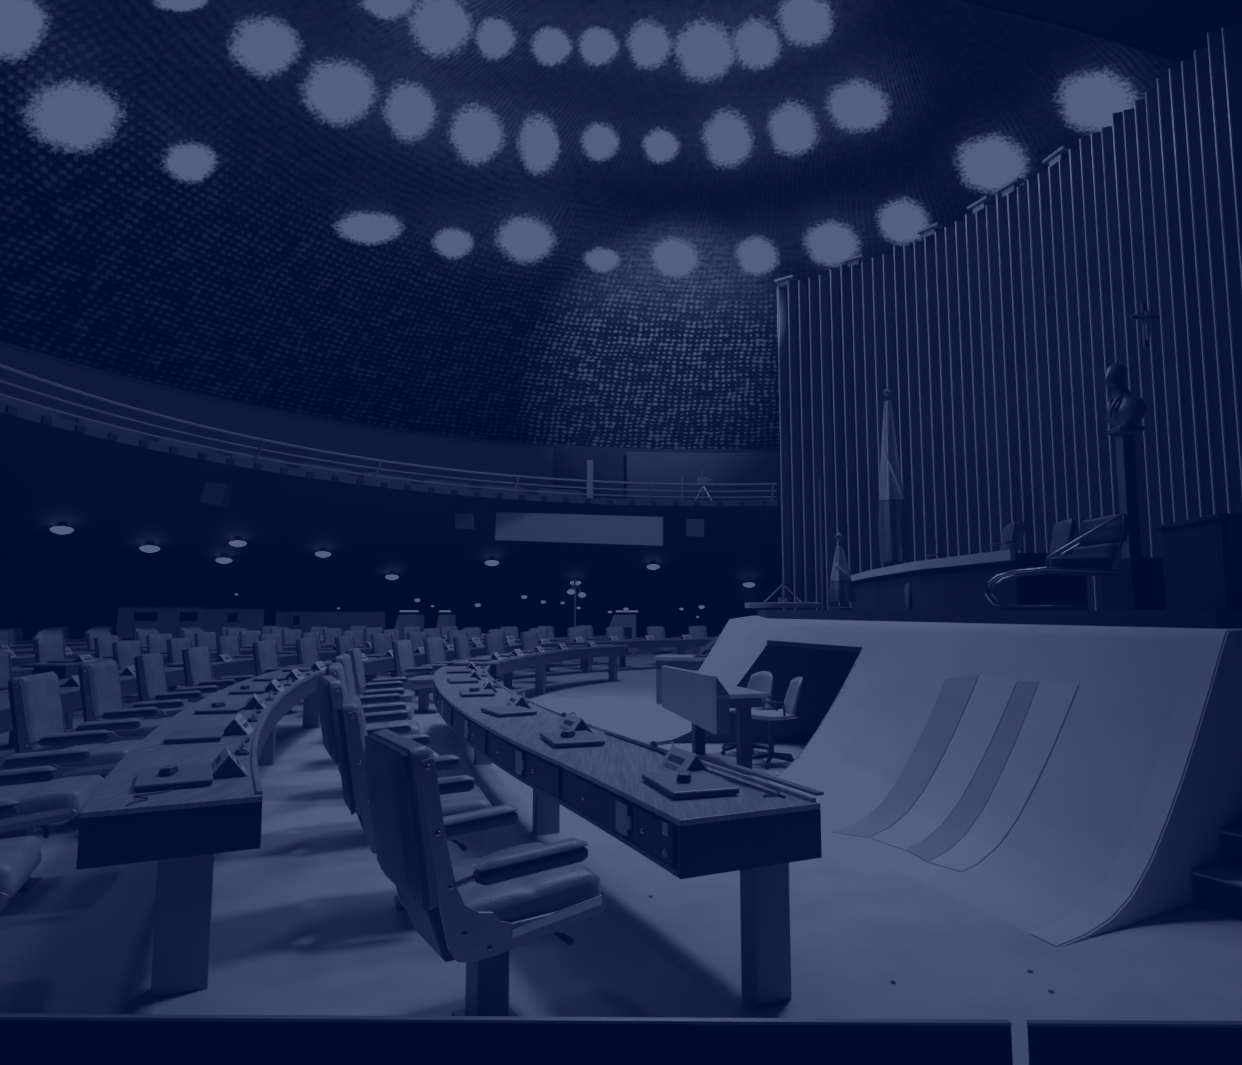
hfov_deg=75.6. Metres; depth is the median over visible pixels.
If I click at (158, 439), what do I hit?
bench
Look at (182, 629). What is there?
armchair
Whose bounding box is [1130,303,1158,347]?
crucifix
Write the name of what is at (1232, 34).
wall fin
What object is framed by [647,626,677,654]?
armchair
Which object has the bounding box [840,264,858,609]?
wall fin
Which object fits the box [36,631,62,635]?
armchair
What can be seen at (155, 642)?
armchair
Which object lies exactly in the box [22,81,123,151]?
ceiling light
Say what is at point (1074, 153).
wall fin
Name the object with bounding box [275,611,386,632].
wall
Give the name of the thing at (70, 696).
curved desk
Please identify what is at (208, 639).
armchair
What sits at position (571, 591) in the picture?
floor lamp
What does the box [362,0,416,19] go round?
ceiling light
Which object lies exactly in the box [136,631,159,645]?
armchair
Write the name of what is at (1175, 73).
wall fin
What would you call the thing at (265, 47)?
ceiling light
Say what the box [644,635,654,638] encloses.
holder
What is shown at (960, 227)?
wall fin
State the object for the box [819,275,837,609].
wall fin
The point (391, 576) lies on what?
recessed light
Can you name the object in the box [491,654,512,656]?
laptop
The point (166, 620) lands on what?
wall
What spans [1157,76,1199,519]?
wall fin
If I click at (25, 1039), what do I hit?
wall
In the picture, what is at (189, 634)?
armchair
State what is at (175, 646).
armchair
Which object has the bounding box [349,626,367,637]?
armchair
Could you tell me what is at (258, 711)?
gooseneck microphone
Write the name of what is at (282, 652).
laptop
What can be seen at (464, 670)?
laptop
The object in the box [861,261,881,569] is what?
wall fin
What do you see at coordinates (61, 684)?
laptop
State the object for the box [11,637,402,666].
curved desk
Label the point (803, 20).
ceiling light
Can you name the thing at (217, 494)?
loudspeaker
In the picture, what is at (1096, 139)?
wall fin
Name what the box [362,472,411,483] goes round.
bench
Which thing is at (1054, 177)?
wall fin
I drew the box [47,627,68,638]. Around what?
armchair
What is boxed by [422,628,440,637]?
armchair
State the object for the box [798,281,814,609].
wall fin
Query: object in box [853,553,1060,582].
countertop
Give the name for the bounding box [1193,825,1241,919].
steps
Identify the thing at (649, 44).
ceiling light
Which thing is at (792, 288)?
wall fin
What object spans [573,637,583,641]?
holder
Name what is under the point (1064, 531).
armchair
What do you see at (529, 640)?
armchair
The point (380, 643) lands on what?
armchair
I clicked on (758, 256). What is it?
ceiling light
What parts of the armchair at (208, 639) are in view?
frame, backrest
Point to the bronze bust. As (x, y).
(1124, 408)
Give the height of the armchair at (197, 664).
1.062 m
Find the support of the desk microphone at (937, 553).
on the presiding desk at (957, 582)
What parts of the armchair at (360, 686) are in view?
backrest, armrest, armrest, seat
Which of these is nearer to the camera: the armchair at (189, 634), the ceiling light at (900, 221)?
the armchair at (189, 634)
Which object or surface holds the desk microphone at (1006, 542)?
on the presiding desk at (957, 582)
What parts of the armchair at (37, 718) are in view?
backrest, panel, frame, frame, plate, armrest, seat, armrest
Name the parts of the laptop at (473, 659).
lid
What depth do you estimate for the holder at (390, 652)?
13.02 m
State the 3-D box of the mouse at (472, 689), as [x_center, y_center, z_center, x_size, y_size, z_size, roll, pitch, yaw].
[-1.318,1.409,7.189,0.062,0.037,0.105,-3,-7,32]
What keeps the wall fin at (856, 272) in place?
on the baseboard
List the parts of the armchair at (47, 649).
frame, frame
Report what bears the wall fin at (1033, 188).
on the baseboard
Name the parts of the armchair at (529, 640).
backrest, frame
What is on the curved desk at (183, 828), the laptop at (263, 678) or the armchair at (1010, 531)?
the laptop at (263, 678)
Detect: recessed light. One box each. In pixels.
[50,522,72,533]
[140,541,159,551]
[216,554,231,563]
[229,537,246,546]
[315,548,330,556]
[386,572,397,579]
[485,557,498,565]
[647,562,659,568]
[743,580,754,586]
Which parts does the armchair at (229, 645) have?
backrest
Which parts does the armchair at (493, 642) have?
frame, backrest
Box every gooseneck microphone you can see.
[234,737,249,754]
[248,709,260,721]
[265,690,276,700]
[285,677,294,685]
[305,668,315,675]
[493,679,500,687]
[561,712,575,716]
[650,741,674,746]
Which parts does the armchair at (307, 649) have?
frame, backrest, frame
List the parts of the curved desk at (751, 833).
drawer, drawer, drawer, drawer, voting plate, drawer, leg, drawer, voting plate, drawer, leg, trim, drawer, voting plate, drawer, knob, panel, leg, metal strip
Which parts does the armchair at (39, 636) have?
backrest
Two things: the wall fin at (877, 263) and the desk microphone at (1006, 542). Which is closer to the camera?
the desk microphone at (1006, 542)
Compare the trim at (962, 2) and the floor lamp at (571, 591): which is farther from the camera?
the floor lamp at (571, 591)
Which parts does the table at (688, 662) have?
leg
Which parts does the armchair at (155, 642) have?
frame, backrest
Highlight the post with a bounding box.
[587,460,592,497]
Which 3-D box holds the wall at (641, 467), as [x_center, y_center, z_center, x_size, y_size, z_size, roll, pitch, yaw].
[5.473,-1.857,29.365,10.494,2.300,0.800,-1,-6,8]
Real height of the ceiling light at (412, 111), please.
0.580 m
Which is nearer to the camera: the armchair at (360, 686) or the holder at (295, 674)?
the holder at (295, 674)
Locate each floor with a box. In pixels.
[0,647,1241,1064]
[757,610,1241,628]
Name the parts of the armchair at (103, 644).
frame, backrest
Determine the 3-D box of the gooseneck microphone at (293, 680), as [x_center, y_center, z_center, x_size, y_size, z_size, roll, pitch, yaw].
[-3.386,1.515,8.176,0.073,0.081,0.361,1,-6,-15]
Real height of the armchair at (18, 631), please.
1.062 m
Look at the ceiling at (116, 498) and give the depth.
24.20 m
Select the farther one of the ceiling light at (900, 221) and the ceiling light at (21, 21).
the ceiling light at (900, 221)
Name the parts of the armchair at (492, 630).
backrest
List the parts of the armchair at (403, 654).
backrest, panel, frame, frame, armrest, seat, armrest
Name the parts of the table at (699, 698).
panel, leg, leg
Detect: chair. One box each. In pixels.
[721,671,772,754]
[751,677,802,768]
[985,513,1130,609]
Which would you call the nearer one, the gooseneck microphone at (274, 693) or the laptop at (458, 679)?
the gooseneck microphone at (274, 693)
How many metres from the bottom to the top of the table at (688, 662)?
1.080 m
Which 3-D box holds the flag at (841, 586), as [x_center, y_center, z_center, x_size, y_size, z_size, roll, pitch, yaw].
[3.179,0.549,11.605,0.333,1.146,0.315,5,-7,-40]
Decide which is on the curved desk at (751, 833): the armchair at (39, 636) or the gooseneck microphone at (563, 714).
the gooseneck microphone at (563, 714)
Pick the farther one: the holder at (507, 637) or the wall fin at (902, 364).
the holder at (507, 637)
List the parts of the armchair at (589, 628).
backrest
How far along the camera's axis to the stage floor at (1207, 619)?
6.23 m
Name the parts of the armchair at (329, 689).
backrest, armrest, armrest, seat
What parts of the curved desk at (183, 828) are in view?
panel, leg, leg, leg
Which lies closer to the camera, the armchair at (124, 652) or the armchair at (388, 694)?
the armchair at (388, 694)
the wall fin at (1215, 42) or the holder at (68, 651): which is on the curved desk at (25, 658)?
the holder at (68, 651)
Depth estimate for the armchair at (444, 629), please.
22.84 m
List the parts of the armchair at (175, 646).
frame, backrest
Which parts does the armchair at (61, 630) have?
backrest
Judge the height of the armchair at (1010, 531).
1.147 m
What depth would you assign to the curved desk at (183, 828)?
3.22 m
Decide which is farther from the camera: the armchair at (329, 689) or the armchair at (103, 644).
the armchair at (103, 644)
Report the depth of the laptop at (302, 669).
9.90 m
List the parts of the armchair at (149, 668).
backrest, frame, frame, seat, armrest, armrest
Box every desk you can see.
[0,667,184,733]
[10,640,133,648]
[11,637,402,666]
[11,645,86,654]
[12,668,33,677]
[16,637,133,643]
[21,638,483,679]
[76,667,325,998]
[167,637,625,701]
[311,638,715,694]
[432,665,823,1006]
[453,644,627,694]
[850,550,1087,609]
[1154,513,1241,609]
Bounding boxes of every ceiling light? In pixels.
[0,0,46,59]
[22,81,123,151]
[156,0,207,11]
[163,142,216,180]
[228,16,300,75]
[300,59,375,126]
[335,212,401,244]
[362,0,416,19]
[381,79,435,140]
[408,0,473,56]
[434,228,472,258]
[449,103,505,165]
[476,17,516,58]
[495,217,555,262]
[517,114,558,174]
[530,27,571,65]
[578,27,618,65]
[581,122,618,160]
[584,247,619,272]
[627,19,670,68]
[642,127,678,162]
[649,237,701,277]
[672,18,735,82]
[702,108,752,167]
[733,19,779,70]
[734,236,778,275]
[768,100,817,155]
[774,0,832,45]
[804,220,859,266]
[827,78,887,133]
[878,198,928,244]
[959,133,1028,192]
[1056,71,1136,131]
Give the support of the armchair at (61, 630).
on the floor at (306, 921)
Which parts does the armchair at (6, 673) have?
backrest, frame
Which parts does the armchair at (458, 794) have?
backrest, panel, plate, frame, armrest, armrest, height lever, seat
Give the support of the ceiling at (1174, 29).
attached to the ceiling at (238, 282)
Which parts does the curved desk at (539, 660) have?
panel, leg, leg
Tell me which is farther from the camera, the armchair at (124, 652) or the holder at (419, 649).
the holder at (419, 649)
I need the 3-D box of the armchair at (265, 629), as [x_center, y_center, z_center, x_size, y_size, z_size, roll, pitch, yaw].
[-9.795,3.197,22.742,0.791,1.062,0.675,-4,-7,34]
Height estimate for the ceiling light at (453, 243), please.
0.570 m
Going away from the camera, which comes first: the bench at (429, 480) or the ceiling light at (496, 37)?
the ceiling light at (496, 37)
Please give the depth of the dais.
5.07 m
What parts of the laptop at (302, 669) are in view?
lid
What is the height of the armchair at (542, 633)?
1.062 m
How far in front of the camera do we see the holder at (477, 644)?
16.32 m
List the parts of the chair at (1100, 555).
seat, backrest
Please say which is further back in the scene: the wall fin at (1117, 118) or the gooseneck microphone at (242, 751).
the wall fin at (1117, 118)
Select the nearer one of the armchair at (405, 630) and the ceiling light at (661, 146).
the ceiling light at (661, 146)
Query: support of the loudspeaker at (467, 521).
hanging from the ceiling at (116, 498)
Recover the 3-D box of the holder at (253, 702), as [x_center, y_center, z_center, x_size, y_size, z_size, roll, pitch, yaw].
[-2.867,1.316,6.244,0.170,0.105,0.250,2,-6,-23]
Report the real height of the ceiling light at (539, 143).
0.598 m
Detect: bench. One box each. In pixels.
[157,437,216,453]
[230,451,285,466]
[298,463,350,475]
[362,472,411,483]
[423,479,469,489]
[481,485,526,493]
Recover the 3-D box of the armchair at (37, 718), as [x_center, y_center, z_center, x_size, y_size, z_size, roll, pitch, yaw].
[-3.899,1.553,5.774,0.791,1.062,0.675,1,-6,-13]
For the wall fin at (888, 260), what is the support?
on the baseboard
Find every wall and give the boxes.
[0,565,782,640]
[0,1013,1241,1064]
[116,607,204,637]
[200,608,266,636]
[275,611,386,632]
[627,453,780,502]
[787,297,859,609]
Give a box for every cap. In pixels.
[774,275,795,287]
[842,254,865,268]
[917,222,942,237]
[967,195,993,213]
[996,178,1024,197]
[1043,145,1072,166]
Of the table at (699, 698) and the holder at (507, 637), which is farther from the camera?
the holder at (507, 637)
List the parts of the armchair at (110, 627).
backrest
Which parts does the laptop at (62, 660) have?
lid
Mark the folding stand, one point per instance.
(782, 599)
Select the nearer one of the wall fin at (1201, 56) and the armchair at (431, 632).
the wall fin at (1201, 56)
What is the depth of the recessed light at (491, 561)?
29.99 m
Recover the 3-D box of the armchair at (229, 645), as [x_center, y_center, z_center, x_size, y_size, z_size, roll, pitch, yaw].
[-6.714,2.371,14.220,0.791,1.062,0.675,-1,-6,7]
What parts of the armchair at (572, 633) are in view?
backrest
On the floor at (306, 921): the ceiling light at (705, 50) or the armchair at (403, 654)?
the armchair at (403, 654)
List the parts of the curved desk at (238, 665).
leg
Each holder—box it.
[1,645,10,650]
[7,651,16,657]
[64,675,79,686]
[65,647,72,653]
[74,654,94,661]
[120,665,135,675]
[211,747,247,778]
[214,654,232,661]
[223,713,252,735]
[243,693,264,709]
[264,679,284,691]
[286,669,303,679]
[309,661,325,670]
[362,653,367,660]
[364,642,371,647]
[384,650,392,656]
[415,647,424,652]
[444,644,453,649]
[466,661,477,670]
[467,669,481,679]
[469,637,480,641]
[472,642,483,646]
[479,679,497,691]
[490,652,501,659]
[504,693,531,708]
[505,636,514,639]
[505,640,514,644]
[511,649,523,655]
[534,646,544,651]
[539,639,549,642]
[555,714,593,733]
[556,643,567,648]
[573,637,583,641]
[587,641,596,646]
[608,636,618,639]
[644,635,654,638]
[657,746,710,773]
[681,635,690,638]
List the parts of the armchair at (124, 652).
frame, backrest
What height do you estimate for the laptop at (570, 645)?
0.032 m
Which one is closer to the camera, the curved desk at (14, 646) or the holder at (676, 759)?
the holder at (676, 759)
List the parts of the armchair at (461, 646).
frame, backrest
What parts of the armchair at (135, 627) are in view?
backrest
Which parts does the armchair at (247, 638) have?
frame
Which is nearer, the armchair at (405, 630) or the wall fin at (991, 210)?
the wall fin at (991, 210)
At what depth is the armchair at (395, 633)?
18.98 m
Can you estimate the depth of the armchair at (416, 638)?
16.74 m
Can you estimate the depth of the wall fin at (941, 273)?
14.75 m
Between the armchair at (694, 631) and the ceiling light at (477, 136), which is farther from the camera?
the armchair at (694, 631)
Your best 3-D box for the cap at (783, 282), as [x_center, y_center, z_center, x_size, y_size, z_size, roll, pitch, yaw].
[3.595,-5.481,17.526,0.440,0.170,0.180,-4,-7,38]
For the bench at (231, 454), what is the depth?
20.14 m
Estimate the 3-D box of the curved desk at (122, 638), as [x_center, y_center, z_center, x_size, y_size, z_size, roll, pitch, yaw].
[-15.018,2.795,17.024,1.389,0.760,12.846,-1,-6,13]
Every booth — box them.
[394,611,423,636]
[436,611,455,629]
[605,611,637,656]
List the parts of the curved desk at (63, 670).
panel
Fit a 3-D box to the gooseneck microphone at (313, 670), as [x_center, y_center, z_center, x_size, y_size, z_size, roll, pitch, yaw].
[-3.685,1.642,9.491,0.073,0.081,0.361,1,-6,-12]
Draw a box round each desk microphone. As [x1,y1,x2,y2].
[920,553,943,560]
[983,541,1013,551]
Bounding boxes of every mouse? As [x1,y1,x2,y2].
[158,764,178,775]
[211,701,225,707]
[240,685,249,689]
[469,687,479,691]
[560,729,575,737]
[676,771,691,782]
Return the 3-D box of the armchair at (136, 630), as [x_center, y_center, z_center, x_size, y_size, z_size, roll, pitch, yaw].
[-11.451,2.887,19.551,0.791,1.062,0.675,-3,-6,28]
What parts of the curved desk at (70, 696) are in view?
leg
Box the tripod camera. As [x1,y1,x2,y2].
[695,471,712,499]
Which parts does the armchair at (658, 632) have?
frame, backrest, seat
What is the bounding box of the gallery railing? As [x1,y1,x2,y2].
[0,364,776,505]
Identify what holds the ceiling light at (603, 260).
hanging from the ceiling at (238, 282)
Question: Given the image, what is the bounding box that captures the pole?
[681,477,682,499]
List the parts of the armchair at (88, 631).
backrest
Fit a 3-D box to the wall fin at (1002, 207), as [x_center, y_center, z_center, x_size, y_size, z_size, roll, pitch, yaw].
[6.639,-2.281,13.509,0.272,7.185,0.038,0,-6,-2]
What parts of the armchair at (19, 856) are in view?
frame, armrest, seat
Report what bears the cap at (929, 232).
attached to the wall fin at (930, 253)
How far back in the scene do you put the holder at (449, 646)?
15.26 m
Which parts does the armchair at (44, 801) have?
armrest, plate, frame, height lever, armrest, seat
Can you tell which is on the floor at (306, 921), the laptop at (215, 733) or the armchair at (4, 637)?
the armchair at (4, 637)
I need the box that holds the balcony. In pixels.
[0,340,779,498]
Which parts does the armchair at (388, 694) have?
backrest, armrest, armrest, seat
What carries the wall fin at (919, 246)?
on the baseboard
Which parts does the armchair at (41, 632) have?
backrest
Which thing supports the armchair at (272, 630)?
on the floor at (306, 921)
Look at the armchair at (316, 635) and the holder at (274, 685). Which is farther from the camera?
the armchair at (316, 635)
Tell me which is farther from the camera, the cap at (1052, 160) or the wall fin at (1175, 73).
the cap at (1052, 160)
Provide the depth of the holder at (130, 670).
9.29 m
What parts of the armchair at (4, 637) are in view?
backrest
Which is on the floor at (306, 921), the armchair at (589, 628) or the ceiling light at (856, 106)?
the armchair at (589, 628)
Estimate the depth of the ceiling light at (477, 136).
18.90 m
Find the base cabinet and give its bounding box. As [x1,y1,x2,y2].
[1101,557,1165,609]
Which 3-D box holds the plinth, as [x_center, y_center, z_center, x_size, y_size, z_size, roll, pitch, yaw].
[5.950,-0.170,9.360,0.400,2.143,0.400,0,-6,0]
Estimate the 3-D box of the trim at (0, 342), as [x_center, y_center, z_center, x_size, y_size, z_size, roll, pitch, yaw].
[-5.157,-4.162,17.599,15.604,0.038,34.976,-3,-6,31]
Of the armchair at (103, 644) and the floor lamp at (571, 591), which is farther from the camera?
the floor lamp at (571, 591)
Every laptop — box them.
[46,659,74,662]
[59,682,65,686]
[134,763,212,791]
[163,727,226,743]
[194,703,244,713]
[229,687,264,694]
[232,655,253,657]
[253,675,286,680]
[278,651,295,653]
[282,667,310,671]
[365,654,384,656]
[447,668,471,672]
[447,677,478,683]
[459,689,494,696]
[468,658,491,661]
[480,705,536,716]
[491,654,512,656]
[521,650,533,652]
[540,730,605,747]
[567,645,586,646]
[641,770,739,798]
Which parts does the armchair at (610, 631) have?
backrest, seat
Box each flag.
[830,531,855,609]
[878,388,909,565]
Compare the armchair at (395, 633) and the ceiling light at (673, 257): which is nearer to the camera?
the armchair at (395, 633)
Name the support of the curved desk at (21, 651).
on the floor at (306, 921)
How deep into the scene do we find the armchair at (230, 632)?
19.74 m
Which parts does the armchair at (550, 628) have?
backrest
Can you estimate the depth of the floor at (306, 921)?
3.69 m
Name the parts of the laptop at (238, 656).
lid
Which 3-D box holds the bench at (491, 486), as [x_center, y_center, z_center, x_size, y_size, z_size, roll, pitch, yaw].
[-3.674,-1.298,25.180,1.500,0.340,0.090,3,-6,-28]
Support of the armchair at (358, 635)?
on the floor at (306, 921)
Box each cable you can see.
[125,788,172,806]
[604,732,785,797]
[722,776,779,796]
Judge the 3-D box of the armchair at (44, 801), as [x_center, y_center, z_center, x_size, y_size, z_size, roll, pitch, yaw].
[-3.385,1.425,4.449,0.791,1.062,0.675,2,-6,-19]
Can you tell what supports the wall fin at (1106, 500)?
on the baseboard
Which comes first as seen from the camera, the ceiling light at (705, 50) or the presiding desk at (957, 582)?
the presiding desk at (957, 582)
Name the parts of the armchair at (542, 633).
backrest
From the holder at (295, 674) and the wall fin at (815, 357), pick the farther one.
the wall fin at (815, 357)
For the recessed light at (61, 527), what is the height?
0.301 m
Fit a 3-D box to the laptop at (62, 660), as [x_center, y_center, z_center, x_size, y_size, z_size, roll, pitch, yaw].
[-8.133,1.883,11.722,0.294,0.032,0.404,0,-6,1]
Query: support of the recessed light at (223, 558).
in the ceiling at (116, 498)
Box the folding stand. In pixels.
[764,582,801,602]
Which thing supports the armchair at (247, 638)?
on the floor at (306, 921)
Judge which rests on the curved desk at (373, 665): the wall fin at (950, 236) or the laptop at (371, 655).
the laptop at (371, 655)
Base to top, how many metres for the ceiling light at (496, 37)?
0.275 m
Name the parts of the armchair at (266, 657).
frame, backrest, armrest, frame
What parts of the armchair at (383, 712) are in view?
frame, backrest, armrest, armrest, seat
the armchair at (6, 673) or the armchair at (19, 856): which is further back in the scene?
the armchair at (6, 673)
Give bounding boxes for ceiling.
[0,0,1180,448]
[0,412,782,580]
[963,0,1241,60]
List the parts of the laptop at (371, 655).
lid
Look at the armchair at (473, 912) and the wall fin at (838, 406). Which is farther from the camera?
the wall fin at (838, 406)
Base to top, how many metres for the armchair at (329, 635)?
1.062 m
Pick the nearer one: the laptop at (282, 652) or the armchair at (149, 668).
the armchair at (149, 668)
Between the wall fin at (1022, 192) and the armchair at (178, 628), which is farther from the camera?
the armchair at (178, 628)
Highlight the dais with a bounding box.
[619,616,1241,947]
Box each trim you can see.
[0,342,779,453]
[950,0,1180,64]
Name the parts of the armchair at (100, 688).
backrest, frame, frame, armrest, seat, armrest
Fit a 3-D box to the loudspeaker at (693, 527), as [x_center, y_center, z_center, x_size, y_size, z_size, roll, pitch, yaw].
[2.288,-0.126,24.872,0.561,0.559,0.312,0,-6,0]
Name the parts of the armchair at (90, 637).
frame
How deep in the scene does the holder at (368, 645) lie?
16.22 m
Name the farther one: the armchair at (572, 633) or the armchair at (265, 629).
the armchair at (265, 629)
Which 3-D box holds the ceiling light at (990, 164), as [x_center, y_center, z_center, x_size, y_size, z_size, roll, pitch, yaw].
[9.259,-9.172,19.967,2.331,0.794,2.241,0,-6,0]
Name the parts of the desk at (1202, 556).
panel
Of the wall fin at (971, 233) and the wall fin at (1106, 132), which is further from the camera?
the wall fin at (971, 233)
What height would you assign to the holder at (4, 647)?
0.105 m
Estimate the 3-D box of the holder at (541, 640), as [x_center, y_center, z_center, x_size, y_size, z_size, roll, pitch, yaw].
[-1.767,2.487,18.335,0.170,0.105,0.250,-5,-7,39]
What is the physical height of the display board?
1.073 m
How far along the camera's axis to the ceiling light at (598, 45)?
17.16 m
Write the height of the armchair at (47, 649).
1.062 m
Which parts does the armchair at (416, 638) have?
backrest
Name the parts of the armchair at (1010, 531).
frame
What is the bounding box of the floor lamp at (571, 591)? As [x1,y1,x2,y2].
[567,574,585,627]
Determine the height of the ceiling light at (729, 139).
0.547 m
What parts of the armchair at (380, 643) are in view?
backrest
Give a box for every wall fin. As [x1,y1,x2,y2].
[777,286,792,609]
[788,280,803,609]
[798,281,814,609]
[809,278,826,609]
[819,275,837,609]
[830,269,848,606]
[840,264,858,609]
[851,265,870,572]
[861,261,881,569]
[872,258,891,567]
[883,254,903,564]
[893,245,914,563]
[903,245,924,560]
[914,241,936,559]
[924,237,947,558]
[935,232,957,556]
[945,227,968,555]
[955,221,979,554]
[965,214,990,552]
[976,211,1000,551]
[986,205,1011,540]
[996,194,1023,552]
[1007,193,1034,552]
[1017,186,1045,552]
[1027,179,1055,552]
[1038,172,1066,522]
[1048,166,1078,545]
[1059,158,1094,609]
[1069,148,1102,609]
[1079,137,1112,516]
[1091,132,1121,557]
[1101,126,1128,387]
[1112,112,1150,556]
[1123,108,1162,556]
[1134,99,1173,524]
[1145,89,1186,521]
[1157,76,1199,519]
[1169,66,1212,516]
[1181,58,1227,513]
[1194,47,1241,512]
[1207,29,1241,489]
[1222,23,1241,284]
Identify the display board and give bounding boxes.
[494,512,663,545]
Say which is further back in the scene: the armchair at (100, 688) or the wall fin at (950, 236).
the wall fin at (950, 236)
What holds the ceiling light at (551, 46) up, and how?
hanging from the ceiling at (238, 282)
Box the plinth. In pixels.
[1107,426,1144,557]
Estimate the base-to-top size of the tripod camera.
1.047 m
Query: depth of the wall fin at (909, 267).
15.32 m
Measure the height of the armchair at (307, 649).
1.062 m
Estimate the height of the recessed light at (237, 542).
0.293 m
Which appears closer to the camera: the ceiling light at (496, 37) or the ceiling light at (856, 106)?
the ceiling light at (496, 37)
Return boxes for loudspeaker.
[200,482,232,507]
[455,513,475,529]
[685,519,703,537]
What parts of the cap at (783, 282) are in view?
plate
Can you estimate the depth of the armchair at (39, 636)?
15.20 m
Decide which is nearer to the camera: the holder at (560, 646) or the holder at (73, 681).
the holder at (73, 681)
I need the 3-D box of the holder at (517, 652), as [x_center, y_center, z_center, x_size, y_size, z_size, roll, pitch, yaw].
[-1.752,2.013,13.442,0.170,0.105,0.250,-1,-6,13]
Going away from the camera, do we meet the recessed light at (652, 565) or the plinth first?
the plinth
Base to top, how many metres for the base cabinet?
0.500 m
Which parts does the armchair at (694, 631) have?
frame, backrest, seat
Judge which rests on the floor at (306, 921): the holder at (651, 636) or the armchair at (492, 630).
the armchair at (492, 630)
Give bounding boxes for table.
[655,636,718,703]
[662,665,768,774]
[745,603,819,609]
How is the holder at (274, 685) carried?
on the curved desk at (183, 828)
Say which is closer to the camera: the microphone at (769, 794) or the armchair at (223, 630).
the microphone at (769, 794)
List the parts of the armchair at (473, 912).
frame, backrest, panel, armrest, plate, frame, seat, armrest, height lever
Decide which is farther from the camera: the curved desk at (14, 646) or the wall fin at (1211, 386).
the curved desk at (14, 646)
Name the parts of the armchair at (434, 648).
frame, backrest, frame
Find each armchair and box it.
[0,628,22,640]
[0,630,15,643]
[0,632,10,648]
[0,650,13,746]
[0,747,103,891]
[0,798,41,907]
[8,672,141,826]
[33,634,63,652]
[34,638,66,662]
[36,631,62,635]
[39,629,64,640]
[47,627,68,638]
[78,660,183,743]
[85,630,108,644]
[87,632,112,648]
[88,628,110,632]
[92,626,112,634]
[94,636,131,697]
[112,640,180,684]
[133,627,155,631]
[134,628,157,640]
[134,653,217,719]
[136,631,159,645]
[146,634,176,690]
[166,638,223,685]
[177,626,196,637]
[179,627,199,637]
[182,629,204,644]
[182,646,254,701]
[194,632,219,679]
[216,635,255,675]
[221,627,239,635]
[226,628,248,636]
[239,631,261,647]
[253,640,310,713]
[259,633,283,651]
[261,626,279,633]
[270,627,289,634]
[282,629,301,643]
[296,637,329,664]
[301,632,321,647]
[310,627,328,635]
[316,675,442,775]
[323,628,342,642]
[324,662,420,735]
[332,654,413,723]
[334,694,491,910]
[335,635,386,682]
[342,630,364,645]
[345,648,414,704]
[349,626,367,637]
[364,627,383,640]
[364,729,606,1016]
[371,633,395,676]
[382,629,400,641]
[392,640,446,711]
[402,627,420,639]
[407,632,428,674]
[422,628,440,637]
[423,637,467,674]
[440,626,457,636]
[447,630,467,644]
[453,635,489,659]
[462,627,481,639]
[484,633,514,688]
[487,629,512,674]
[500,627,518,638]
[520,631,563,682]
[528,628,551,671]
[537,626,556,664]
[567,627,587,669]
[575,626,594,662]
[606,627,638,666]
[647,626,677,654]
[688,626,712,654]
[1000,520,1025,552]
[1050,517,1083,554]
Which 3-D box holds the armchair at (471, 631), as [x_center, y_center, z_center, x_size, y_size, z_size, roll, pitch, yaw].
[-3.705,3.012,20.834,0.791,1.062,0.675,-5,-7,42]
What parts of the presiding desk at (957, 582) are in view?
panel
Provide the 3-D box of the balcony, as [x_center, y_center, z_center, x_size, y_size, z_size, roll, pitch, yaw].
[3.200,-4.322,12.475,42.448,3.950,42.429,-1,-6,10]
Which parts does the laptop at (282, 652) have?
lid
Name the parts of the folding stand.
leg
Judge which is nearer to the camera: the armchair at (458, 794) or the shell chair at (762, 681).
the armchair at (458, 794)
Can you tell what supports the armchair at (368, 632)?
on the floor at (306, 921)
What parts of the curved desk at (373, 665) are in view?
leg, leg, leg, leg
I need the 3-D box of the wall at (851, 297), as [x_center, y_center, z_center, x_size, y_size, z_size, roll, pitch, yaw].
[6.568,-1.346,12.344,1.492,8.100,11.682,2,-6,-22]
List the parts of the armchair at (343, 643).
backrest, frame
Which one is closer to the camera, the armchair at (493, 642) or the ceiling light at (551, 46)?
the armchair at (493, 642)
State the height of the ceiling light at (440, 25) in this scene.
0.430 m
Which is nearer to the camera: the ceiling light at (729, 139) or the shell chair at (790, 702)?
the shell chair at (790, 702)
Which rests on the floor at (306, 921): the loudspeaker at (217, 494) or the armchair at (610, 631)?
the armchair at (610, 631)
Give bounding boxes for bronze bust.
[1104,362,1146,427]
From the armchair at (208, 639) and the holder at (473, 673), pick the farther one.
the armchair at (208, 639)
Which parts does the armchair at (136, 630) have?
backrest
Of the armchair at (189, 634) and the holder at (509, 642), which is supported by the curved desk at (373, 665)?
the holder at (509, 642)
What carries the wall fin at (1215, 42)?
on the baseboard
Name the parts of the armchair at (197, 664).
frame, backrest, seat, frame, armrest, armrest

